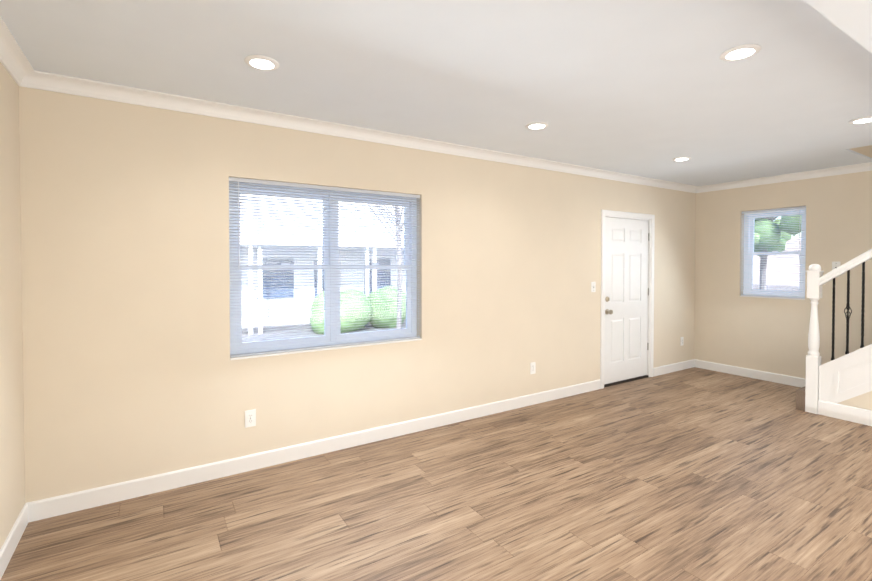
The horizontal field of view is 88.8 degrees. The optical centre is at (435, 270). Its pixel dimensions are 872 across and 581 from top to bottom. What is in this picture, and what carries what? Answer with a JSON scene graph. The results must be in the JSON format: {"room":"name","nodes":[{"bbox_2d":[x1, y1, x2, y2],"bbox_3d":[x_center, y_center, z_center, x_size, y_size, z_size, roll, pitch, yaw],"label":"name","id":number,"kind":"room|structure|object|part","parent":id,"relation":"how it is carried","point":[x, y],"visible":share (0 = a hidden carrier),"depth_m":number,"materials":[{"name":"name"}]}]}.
{"room":"empty living room","nodes":[
{"label":"empty living room","id":0,"kind":"room"},
{"bbox_2d":[0,62,24,548],"bbox_3d":[-0.986,0.114,0.244,0.200,2.590,5.000,-1,1,-32],"label":"wall","id":1,"kind":"structure","parent":0,"point":[12,478],"depth_m":2.22,"materials":[{"name":"paint"}]},
{"bbox_2d":[0,502,31,579],"bbox_3d":[-0.903,1.354,0.335,0.013,0.106,4.969,-1,1,-32],"label":"baseboard","id":2,"kind":"structure","parent":1,"relation":"attached to","point":[13,538],"depth_m":2.20,"materials":[{"name":"white wood"}]},
{"bbox_2d":[0,16,39,87],"bbox_3d":[-1.469,-1.010,1.245,0.076,0.076,2.580,-1,1,-32],"label":"crown molding","id":3,"kind":"structure","parent":1,"relation":"attached to","point":[16,64],"depth_m":2.19,"materials":[{"name":"white wood"}]},
{"bbox_2d":[19,86,695,502],"bbox_3d":[0.591,0.045,4.321,7.230,2.590,0.200,-1,1,-32],"label":"wall","id":4,"kind":"structure","parent":0,"point":[131,370],"depth_m":2.96,"materials":[{"name":"paint"}]},
{"bbox_2d":[245,409,255,427],"bbox_3d":[-1.265,1.006,3.037,0.070,0.115,0.008,-1,1,-32],"label":"electrical outlet","id":5,"kind":"object","parent":4,"relation":"attached to","point":[250,418],"visible":1,"depth_m":3.03,"materials":[{"name":"plastic"}]},
{"bbox_2d":[32,379,600,521],"bbox_3d":[-0.181,1.296,3.726,4.804,0.106,0.013,-1,1,-32],"label":"baseboard","id":6,"kind":"structure","parent":4,"relation":"attached to","point":[41,509],"depth_m":3.10,"materials":[{"name":"white wood"}]},
{"bbox_2d":[229,182,416,354],"bbox_3d":[-0.810,-0.023,3.456,1.480,1.223,0.079,-1,1,-32],"label":"window","id":7,"kind":"structure","parent":4,"relation":"in","point":[254,345],"depth_m":3.42,"materials":[{"name":"plastic"}]},
{"bbox_2d":[229,177,419,356],"bbox_3d":[-0.760,-0.029,3.376,1.474,1.207,0.040,-1,1,-32],"label":"window blinds","id":8,"kind":"object","parent":7,"relation":"attached to","point":[296,185],"visible":0.98,"depth_m":3.31,"materials":[{"name":"white plastic"}]},
{"bbox_2d":[230,338,421,359],"bbox_3d":[-0.769,0.583,3.401,1.480,0.013,0.084,-1,1,-32],"label":"window sill","id":9,"kind":"structure","parent":4,"relation":"attached to","point":[308,350],"depth_m":3.30,"materials":[{"name":"white wood"}]},
{"bbox_2d":[18,71,699,192],"bbox_3d":[0.665,-1.060,4.186,6.829,0.076,0.076,-1,1,-32],"label":"crown molding","id":10,"kind":"structure","parent":4,"relation":"attached to","point":[53,82],"depth_m":3.16,"materials":[{"name":"white wood"}]},
{"bbox_2d":[530,362,535,373],"bbox_3d":[0.970,0.973,4.454,0.070,0.115,0.008,-1,1,-32],"label":"electrical outlet","id":11,"kind":"object","parent":4,"relation":"attached to","point":[532,367],"visible":1,"depth_m":4.45,"materials":[{"name":"plastic"}]},
{"bbox_2d":[591,282,595,291],"bbox_3d":[1.747,0.177,4.928,0.070,0.115,0.016,-1,1,-32],"label":"light switch","id":12,"kind":"object","parent":4,"relation":"attached to","point":[593,284],"visible":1,"depth_m":4.93,"materials":[{"name":"plastic"}]},
{"bbox_2d":[604,217,647,383],"bbox_3d":[2.274,0.339,5.283,0.857,1.913,0.110,-1,1,-32],"label":"door","id":13,"kind":"structure","parent":4,"relation":"in","point":[626,297],"depth_m":5.29,"materials":[{"name":"white wood"}]},
{"bbox_3d":[1.977,0.396,5.073,0.064,0.206,0.070,-1,1,-32],"label":"knob","id":14,"kind":"part","parent":13,"relation":"part of","materials":[{"name":"silver metal"}]},
{"bbox_2d":[600,210,654,388],"bbox_3d":[2.229,0.315,5.354,1.013,2.014,0.216,-1,1,-32],"label":"door frame","id":15,"kind":"structure","parent":4,"relation":"attached to","point":[626,214],"depth_m":5.43,"materials":[{"name":"white wood"}]},
{"bbox_2d":[653,359,695,375],"bbox_3d":[3.115,1.261,5.816,0.948,0.106,0.013,-1,1,-32],"label":"baseboard","id":16,"kind":"structure","parent":4,"relation":"attached to","point":[674,367],"depth_m":5.80,"materials":[{"name":"white wood"}]},
{"bbox_2d":[680,337,683,345],"bbox_3d":[3.266,0.933,5.909,0.070,0.115,0.008,-1,1,-32],"label":"electrical outlet","id":17,"kind":"object","parent":4,"relation":"attached to","point":[681,341],"visible":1,"depth_m":5.90,"materials":[{"name":"plastic"}]},
{"bbox_2d":[0,367,871,580],"bbox_3d":[1.983,1.437,2.149,7.230,0.120,5.400,-1,1,-32],"label":"floor","id":18,"kind":"structure","parent":0,"point":[694,474],"depth_m":2.58,"materials":[{"name":"brown wood"}]},
{"bbox_2d":[604,375,648,386],"bbox_3d":[2.244,1.310,5.346,0.865,0.024,0.116,-1,1,-32],"label":"threshold","id":19,"kind":"object","parent":18,"relation":"on","point":[625,381],"visible":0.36,"depth_m":5.29,"materials":[{"name":"black metal"}]},
{"bbox_2d":[796,249,871,425],"bbox_3d":[4.386,0.095,3.775,1.001,2.506,1.840,-1,1,-32],"label":"stairs","id":20,"kind":"structure","parent":18,"relation":"on","point":[839,388],"depth_m":4.06,"materials":[{"name":"wood"}]},
{"bbox_3d":[4.048,-0.501,3.453,0.064,1.301,1.674,-1,1,-32],"label":"handrail","id":21,"kind":"part","parent":20,"relation":"part of","materials":[{"name":"white wood"}]},
{"bbox_3d":[4.077,0.719,3.439,0.018,1.270,1.585,-1,1,-32],"label":"panel","id":22,"kind":"part","parent":20,"relation":"part of","materials":[{"name":"paint"}]},
{"bbox_2d":[0,0,871,185],"bbox_3d":[1.983,-1.073,2.106,6.830,0.020,5.000,-1,1,-32],"label":"ceiling","id":23,"kind":"structure","parent":0,"point":[649,88],"depth_m":2.36,"materials":[{"name":"paint"}]},
{"bbox_2d":[244,55,278,70],"bbox_3d":[-0.889,-1.060,2.275,0.168,0.010,0.168,-1,1,-32],"label":"recessed light","id":24,"kind":"object","parent":23,"relation":"in","point":[262,62],"visible":1,"depth_m":2.26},
{"bbox_2d":[525,122,547,129],"bbox_3d":[0.750,-1.078,3.314,0.168,0.010,0.168,-1,1,-32],"label":"recessed light","id":25,"kind":"object","parent":23,"relation":"in","point":[536,125],"visible":0.98,"depth_m":3.29,"materials":[{"name":"white plastic"}]},
{"bbox_2d":[672,157,690,160],"bbox_3d":[2.405,-1.095,4.363,0.168,0.010,0.168,-1,1,-32],"label":"recessed light","id":26,"kind":"object","parent":23,"relation":"in","point":[680,158],"visible":1,"depth_m":4.35,"materials":[{"name":"white plastic"}]},
{"bbox_2d":[720,44,760,60],"bbox_3d":[1.478,-1.058,2.165,0.168,0.010,0.168,-1,1,-32],"label":"recessed light","id":27,"kind":"object","parent":23,"relation":"in","point":[740,52],"visible":1,"depth_m":2.15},
{"bbox_2d":[849,116,871,123],"bbox_3d":[3.061,-1.075,3.180,0.168,0.010,0.168,-1,1,-32],"label":"recessed light","id":28,"kind":"object","parent":23,"relation":"in","point":[867,119],"visible":0.96,"depth_m":3.17,"materials":[{"name":"white plastic"}]},
{"bbox_2d":[694,171,871,378],"bbox_3d":[4.952,0.050,4.008,0.200,2.590,5.000,-1,1,-32],"label":"wall","id":29,"kind":"structure","parent":0,"point":[733,327],"depth_m":5.23,"materials":[{"name":"paint"}]},
{"bbox_2d":[696,359,805,387],"bbox_3d":[3.923,1.267,5.452,0.013,0.106,1.492,-1,1,-32],"label":"baseboard","id":30,"kind":"structure","parent":29,"relation":"attached to","point":[751,373],"depth_m":5.48,"materials":[{"name":"white wood"}]},
{"bbox_2d":[740,295,804,299],"bbox_3d":[4.043,0.320,5.353,0.099,0.013,0.664,-1,1,-32],"label":"window sill","id":31,"kind":"structure","parent":29,"relation":"attached to","point":[772,297],"depth_m":5.29,"materials":[{"name":"grey paint"}]},
{"bbox_2d":[743,209,805,297],"bbox_3d":[4.115,-0.208,5.390,0.079,1.068,0.664,-1,1,-32],"label":"window","id":32,"kind":"structure","parent":29,"relation":"in","point":[798,293],"depth_m":5.41,"materials":[{"name":"plastic"}]},
{"bbox_2d":[741,206,805,298],"bbox_3d":[4.022,-0.214,5.331,0.040,1.052,0.658,-1,1,-32],"label":"window blinds","id":33,"kind":"object","parent":32,"relation":"attached to","point":[794,234],"visible":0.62,"depth_m":5.30,"materials":[{"name":"white plastic"}]},
{"bbox_3d":[4.115,-0.211,5.390,0.036,0.888,0.490,-1,1,-32],"label":"glass","id":34,"kind":"part","parent":32,"relation":"part of","materials":[{"name":"clear glass"}]},
{"bbox_2d":[700,162,871,192],"bbox_3d":[4.002,-1.078,5.230,0.076,0.076,1.707,-1,1,-32],"label":"crown molding","id":35,"kind":"structure","parent":29,"relation":"attached to","point":[862,167],"depth_m":5.11,"materials":[{"name":"white wood"}]},
{"bbox_2d":[832,262,840,269],"bbox_3d":[4.316,-0.044,4.806,0.016,0.115,0.070,-1,1,-32],"label":"light switch","id":36,"kind":"object","parent":29,"relation":"attached to","point":[835,265],"visible":0.65,"depth_m":4.81,"materials":[{"name":"plastic"}]},
{"bbox_2d":[804,0,871,53],"bbox_3d":[2.297,-0.929,0.727,5.881,0.219,2.330,-1,1,-32],"label":"ceiling","id":37,"kind":"structure","parent":0,"point":[852,19],"depth_m":1.45,"materials":[{"name":"paint"}]},
{"bbox_2d":[850,145,871,157],"bbox_3d":[4.062,-1.691,4.305,0.900,1.140,0.100,-1,1,-32],"label":"wall","id":38,"kind":"structure","parent":0,"point":[866,150],"depth_m":4.29,"materials":[{"name":"paint"}]},
{"label":"outside","id":39,"kind":"structure","parent":0,"visible":0},
{"bbox_2d":[242,318,405,341],"bbox_3d":[0.852,2.139,16.246,100.000,0.200,90.000,-1,1,-32],"label":"ground","id":40,"kind":"structure","parent":39,"point":[280,331],"depth_m":15.12,"materials":[{"name":"white concrete"}]},
{"bbox_2d":[240,194,405,333],"bbox_3d":[-7.226,-2.668,19.569,38.400,9.300,10.200,-1,1,-32],"label":"house","id":41,"kind":"structure","parent":40,"relation":"on","point":[252,257],"depth_m":16.83,"materials":[{"name":"white paint"}]},
{"bbox_2d":[309,286,405,333],"bbox_3d":[-2.608,1.405,15.664,3.657,1.743,1.767,-1,1,-32],"label":"bush","id":42,"kind":"object","parent":40,"relation":"on","point":[351,315],"depth_m":14.98,"materials":[{"name":"green plant"}]},
{"bbox_2d":[368,204,403,328],"bbox_3d":[-1.035,-1.050,11.922,3.460,6.326,2.293,-1,1,-32],"label":"bare tree","id":43,"kind":"object","parent":40,"relation":"on","point":[399,288],"depth_m":12.04,"materials":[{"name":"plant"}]},
{"bbox_2d":[753,285,798,290],"bbox_3d":[9.249,1.209,18.001,0.080,1.600,20.000,-1,1,-32],"label":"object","id":44,"kind":"object","parent":40,"relation":"on","point":[776,286],"depth_m":14.66,"materials":[{"name":"white"}]},
{"bbox_2d":[753,238,800,287],"bbox_3d":[20.487,0.069,26.291,8.040,3.600,34.000,-1,1,-32],"label":"building","id":45,"kind":"structure","parent":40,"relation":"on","point":[775,273],"depth_m":23.02,"materials":[{"name":"white paint"}]},
{"bbox_2d":[754,215,801,289],"bbox_3d":[7.838,-0.438,10.805,3.489,5.142,4.959,-1,1,-32],"label":"tree","id":46,"kind":"object","parent":40,"relation":"on","point":[772,249],"depth_m":9.91,"materials":[{"name":"green plant"}]},
{"bbox_3d":[7.838,-1.658,10.784,3.489,2.700,4.959,-1,1,-32],"label":"crown","id":47,"kind":"part","parent":46,"relation":"part of","materials":[{"name":"green plant"}]}
]}

